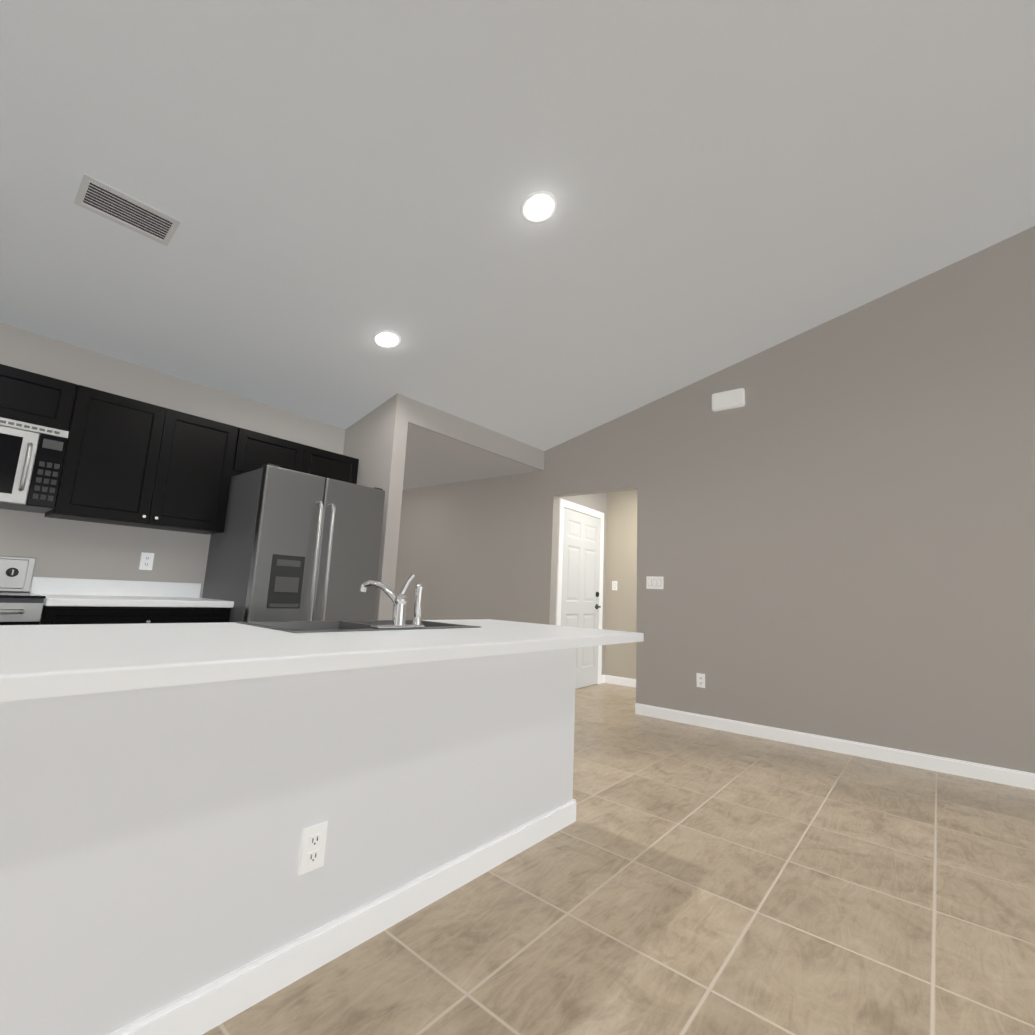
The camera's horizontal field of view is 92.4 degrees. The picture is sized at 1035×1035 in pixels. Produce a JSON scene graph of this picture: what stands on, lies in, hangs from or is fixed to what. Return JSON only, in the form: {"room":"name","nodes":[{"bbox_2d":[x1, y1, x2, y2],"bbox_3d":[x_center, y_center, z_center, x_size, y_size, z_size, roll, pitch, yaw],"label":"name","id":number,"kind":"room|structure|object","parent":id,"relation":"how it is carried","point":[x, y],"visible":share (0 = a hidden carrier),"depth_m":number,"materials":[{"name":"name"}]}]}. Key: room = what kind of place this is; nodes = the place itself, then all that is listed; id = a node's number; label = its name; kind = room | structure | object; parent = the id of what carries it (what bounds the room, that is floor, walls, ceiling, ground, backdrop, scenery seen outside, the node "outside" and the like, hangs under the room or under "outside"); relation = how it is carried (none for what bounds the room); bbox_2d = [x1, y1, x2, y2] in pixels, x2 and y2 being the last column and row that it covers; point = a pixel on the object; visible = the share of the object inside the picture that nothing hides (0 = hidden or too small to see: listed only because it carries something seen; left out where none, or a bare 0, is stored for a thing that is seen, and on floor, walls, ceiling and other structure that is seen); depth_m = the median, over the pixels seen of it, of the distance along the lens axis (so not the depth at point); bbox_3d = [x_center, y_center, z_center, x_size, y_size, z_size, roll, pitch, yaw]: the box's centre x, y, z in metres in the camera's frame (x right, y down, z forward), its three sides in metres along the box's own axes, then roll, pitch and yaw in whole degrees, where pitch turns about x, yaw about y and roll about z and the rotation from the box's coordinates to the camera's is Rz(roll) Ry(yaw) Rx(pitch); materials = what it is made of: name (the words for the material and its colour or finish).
{"room":"kitchen","nodes":[
{"label":"kitchen","id":0,"kind":"room"},
{"bbox_2d":[0,322,343,597],"bbox_3d":[-2.810,-0.911,3.196,0.120,4.600,3.924,-5,-12,40],"label":"wall","id":1,"kind":"structure","parent":0,"point":[61,548],"depth_m":3.27,"materials":[{"name":"grey paint"}]},
{"bbox_2d":[0,364,76,430],"bbox_3d":[-2.928,-0.679,2.656,0.354,0.295,0.788,-5,-12,40],"label":"upper cabinet","id":2,"kind":"object","parent":1,"relation":"attached to","point":[34,398],"visible":0.8,"depth_m":2.74,"materials":[{"name":"black wood"}]},
{"bbox_2d":[0,417,68,512],"bbox_3d":[-2.914,-0.314,2.574,0.433,0.444,0.782,-5,-12,40],"label":"microwave","id":3,"kind":"object","parent":2,"relation":"attached to","point":[32,456],"visible":1,"depth_m":2.67,"materials":[{"name":"grey metal"}]},
{"bbox_2d":[44,385,237,534],"bbox_3d":[-2.404,-0.327,3.250,0.354,0.762,0.878,-5,-12,40],"label":"upper cabinet","id":4,"kind":"object","parent":1,"relation":"attached to","point":[131,462],"visible":0.98,"depth_m":3.10,"materials":[{"name":"black wood"}]},
{"bbox_2d":[139,552,154,569],"bbox_3d":[-2.498,0.295,3.343,0.008,0.116,0.072,-5,-12,40],"label":"outlet","id":5,"kind":"object","parent":1,"relation":"attached to","point":[146,561],"visible":1,"depth_m":3.34,"materials":[{"name":"white plastic"}]},
{"bbox_2d":[231,427,358,483],"bbox_3d":[-1.799,-0.412,3.984,0.354,0.315,0.975,-5,-12,40],"label":"upper cabinet","id":6,"kind":"object","parent":1,"relation":"attached to","point":[254,450],"visible":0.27,"depth_m":3.81,"materials":[{"name":"black wood"}]},
{"bbox_2d":[341,393,411,619],"bbox_3d":[-1.255,-0.663,4.343,0.750,4.600,0.130,-5,-12,40],"label":"wall","id":7,"kind":"structure","parent":0,"point":[374,441],"depth_m":4.09,"materials":[{"name":"grey paint"}]},
{"bbox_2d":[403,423,539,489],"bbox_3d":[-4.825,-0.949,4.315,6.090,0.120,8.830,-5,-12,40],"label":"ceiling","id":8,"kind":"structure","parent":0,"point":[432,459],"depth_m":5.43,"materials":[{"name":"white paint"}]},
{"bbox_2d":[408,399,544,470],"bbox_3d":[-0.267,-1.735,5.074,0.030,2.171,1.914,-5,-12,40],"label":"wall","id":9,"kind":"structure","parent":0,"point":[421,415],"depth_m":4.76,"materials":[{"name":"grey paint"}]},
{"bbox_2d":[0,0,1034,450],"bbox_3d":[0.849,-2.279,1.342,8.039,2.124,7.470,-5,-12,40],"label":"ceiling","id":10,"kind":"structure","parent":0,"point":[332,186],"depth_m":2.46,"materials":[{"name":"white paint"}]},
{"bbox_2d":[74,173,180,245],"bbox_3d":[-1.815,-1.425,2.319,0.197,0.053,0.361,-5,-12,40],"label":"ceiling vent","id":11,"kind":"object","parent":10,"relation":"in","point":[98,197],"visible":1,"depth_m":2.31,"materials":[{"name":"grey metal"}]},
{"bbox_2d":[372,330,400,347],"bbox_3d":[-0.905,-1.234,3.437,0.190,0.046,0.194,-5,-12,40],"label":"recessed light","id":12,"kind":"object","parent":10,"relation":"in","point":[386,339],"visible":1,"depth_m":3.43,"materials":[{"name":"white glass"}]},
{"bbox_2d":[520,190,556,222],"bbox_3d":[0.111,-1.617,2.587,0.190,0.046,0.194,-5,-12,40],"label":"recessed light","id":13,"kind":"object","parent":10,"relation":"in","point":[539,206],"visible":1,"depth_m":2.58,"materials":[{"name":"white glass"}]},
{"bbox_2d":[555,493,606,688],"bbox_3d":[0.722,0.761,5.933,0.120,2.450,1.170,-4,-11,37],"label":"wall","id":14,"kind":"structure","parent":0,"point":[598,501],"depth_m":6.30,"materials":[{"name":"grey paint"}]},
{"bbox_2d":[555,498,603,683],"bbox_3d":[0.751,0.912,5.838,0.018,2.125,1.070,-4,-11,37],"label":"door frame","id":15,"kind":"structure","parent":14,"relation":"attached to","point":[563,503],"depth_m":5.83,"materials":[{"name":"white wood"}]},
{"bbox_2d":[561,508,600,688],"bbox_3d":[0.769,0.953,5.816,0.069,2.020,0.894,-4,-11,37],"label":"entry door","id":16,"kind":"structure","parent":14,"relation":"in","point":[580,606],"depth_m":5.86,"materials":[{"name":"white wood"}]},
{"bbox_2d":[202,683,1034,1034],"bbox_3d":[-1.628,1.341,2.196,13.600,0.050,11.200,-5,-12,40],"label":"floor","id":17,"kind":"structure","parent":0,"point":[682,879],"depth_m":1.67,"materials":[{"name":"tile"}]},
{"bbox_2d":[0,556,45,624],"bbox_3d":[-2.849,0.713,2.326,0.697,1.122,0.774,-5,-12,40],"label":"range","id":18,"kind":"object","parent":17,"relation":"on","point":[20,604],"visible":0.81,"depth_m":2.51,"materials":[{"name":"grey metal"}]},
{"bbox_2d":[30,577,233,624],"bbox_3d":[-2.347,0.891,2.968,0.642,1.012,0.880,-5,-12,40],"label":"base cabinet","id":19,"kind":"object","parent":17,"relation":"on","point":[80,601],"visible":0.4,"depth_m":2.94,"materials":[{"name":"black wood"}]},
{"bbox_2d":[0,647,577,1034],"bbox_3d":[-0.938,0.845,1.657,0.934,0.825,2.718,-5,-12,40],"label":"half wall","id":20,"kind":"structure","parent":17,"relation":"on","point":[170,793],"depth_m":1.24,"materials":[{"name":"white paint"}]},
{"bbox_2d":[298,821,327,875],"bbox_3d":[-0.566,0.916,1.375,0.008,0.116,0.072,-5,-12,40],"label":"outlet","id":21,"kind":"object","parent":20,"relation":"attached to","point":[312,852],"visible":1,"depth_m":1.37,"materials":[{"name":"white plastic"}]},
{"bbox_2d":[0,619,643,702],"bbox_3d":[-0.736,0.431,1.764,1.092,0.043,3.017,-5,-12,40],"label":"island countertop","id":22,"kind":"structure","parent":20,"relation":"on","point":[64,661],"depth_m":1.29,"materials":[{"name":"white stone"}]},
{"bbox_2d":[236,620,479,632],"bbox_3d":[-0.672,0.574,2.212,0.505,0.190,0.925,-5,-12,40],"label":"sink","id":23,"kind":"object","parent":22,"relation":"in","point":[320,626],"visible":0.15,"depth_m":2.24,"materials":[{"name":"silver metal"}]},
{"bbox_2d":[359,574,424,628],"bbox_3d":[-0.554,0.356,2.154,0.267,0.230,0.240,-5,-12,40],"label":"faucet","id":24,"kind":"object","parent":22,"relation":"on","point":[399,601],"visible":1,"depth_m":2.11,"materials":[{"name":"silver metal"}]},
{"bbox_2d":[202,464,384,621],"bbox_3d":[-1.637,0.625,3.609,0.906,1.797,0.900,-5,-12,40],"label":"refrigerator","id":25,"kind":"object","parent":17,"relation":"on","point":[289,545],"visible":0.62,"depth_m":3.34,"materials":[{"name":"grey metal"}]},
{"bbox_2d":[603,490,636,678],"bbox_3d":[1.900,0.805,5.874,2.070,2.450,0.120,-4,-11,37],"label":"wall","id":26,"kind":"structure","parent":0,"point":[618,509],"depth_m":6.25,"materials":[{"name":"grey paint"}]},
{"bbox_2d":[612,581,616,589],"bbox_3d":[1.231,0.864,6.286,0.072,0.116,0.010,-4,-11,37],"label":"light switch","id":27,"kind":"object","parent":26,"relation":"attached to","point":[614,585],"visible":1,"depth_m":6.28,"materials":[{"name":"white plastic"}]},
{"bbox_2d":[601,675,635,687],"bbox_3d":[1.803,1.956,5.633,1.830,0.095,0.033,-4,-11,37],"label":"baseboard","id":28,"kind":"structure","parent":26,"relation":"attached to","point":[609,679],"depth_m":6.06,"materials":[{"name":"white wood"}]},
{"bbox_2d":[392,226,1034,772],"bbox_3d":[1.871,-0.503,4.479,11.100,4.600,0.120,-4,-11,37],"label":"wall","id":29,"kind":"structure","parent":0,"point":[836,526],"depth_m":3.85,"materials":[{"name":"grey paint"}]},
{"bbox_2d":[646,576,662,588],"bbox_3d":[1.282,0.609,4.631,0.164,0.116,0.010,-4,-11,37],"label":"light switch","id":30,"kind":"object","parent":29,"relation":"attached to","point":[654,582],"visible":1,"depth_m":4.63,"materials":[{"name":"white plastic"}]},
{"bbox_2d":[696,673,704,687],"bbox_3d":[1.574,1.400,4.260,0.072,0.116,0.008,-4,-11,37],"label":"outlet","id":31,"kind":"object","parent":29,"relation":"attached to","point":[700,678],"visible":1,"depth_m":4.26,"materials":[{"name":"white plastic"}]},
{"bbox_2d":[712,388,744,411],"bbox_3d":[1.891,-1.056,4.457,0.280,0.170,0.053,-4,-11,37],"label":"door chime","id":32,"kind":"object","parent":29,"relation":"attached to","point":[730,399],"visible":0.96,"depth_m":4.43,"materials":[{"name":"white plastic"}]},
{"bbox_2d":[635,703,1034,789],"bbox_3d":[3.629,1.575,2.664,6.358,0.095,0.013,-4,-11,37],"label":"baseboard","id":33,"kind":"structure","parent":29,"relation":"attached to","point":[1010,777],"depth_m":3.56,"materials":[{"name":"white wood"}]}
]}

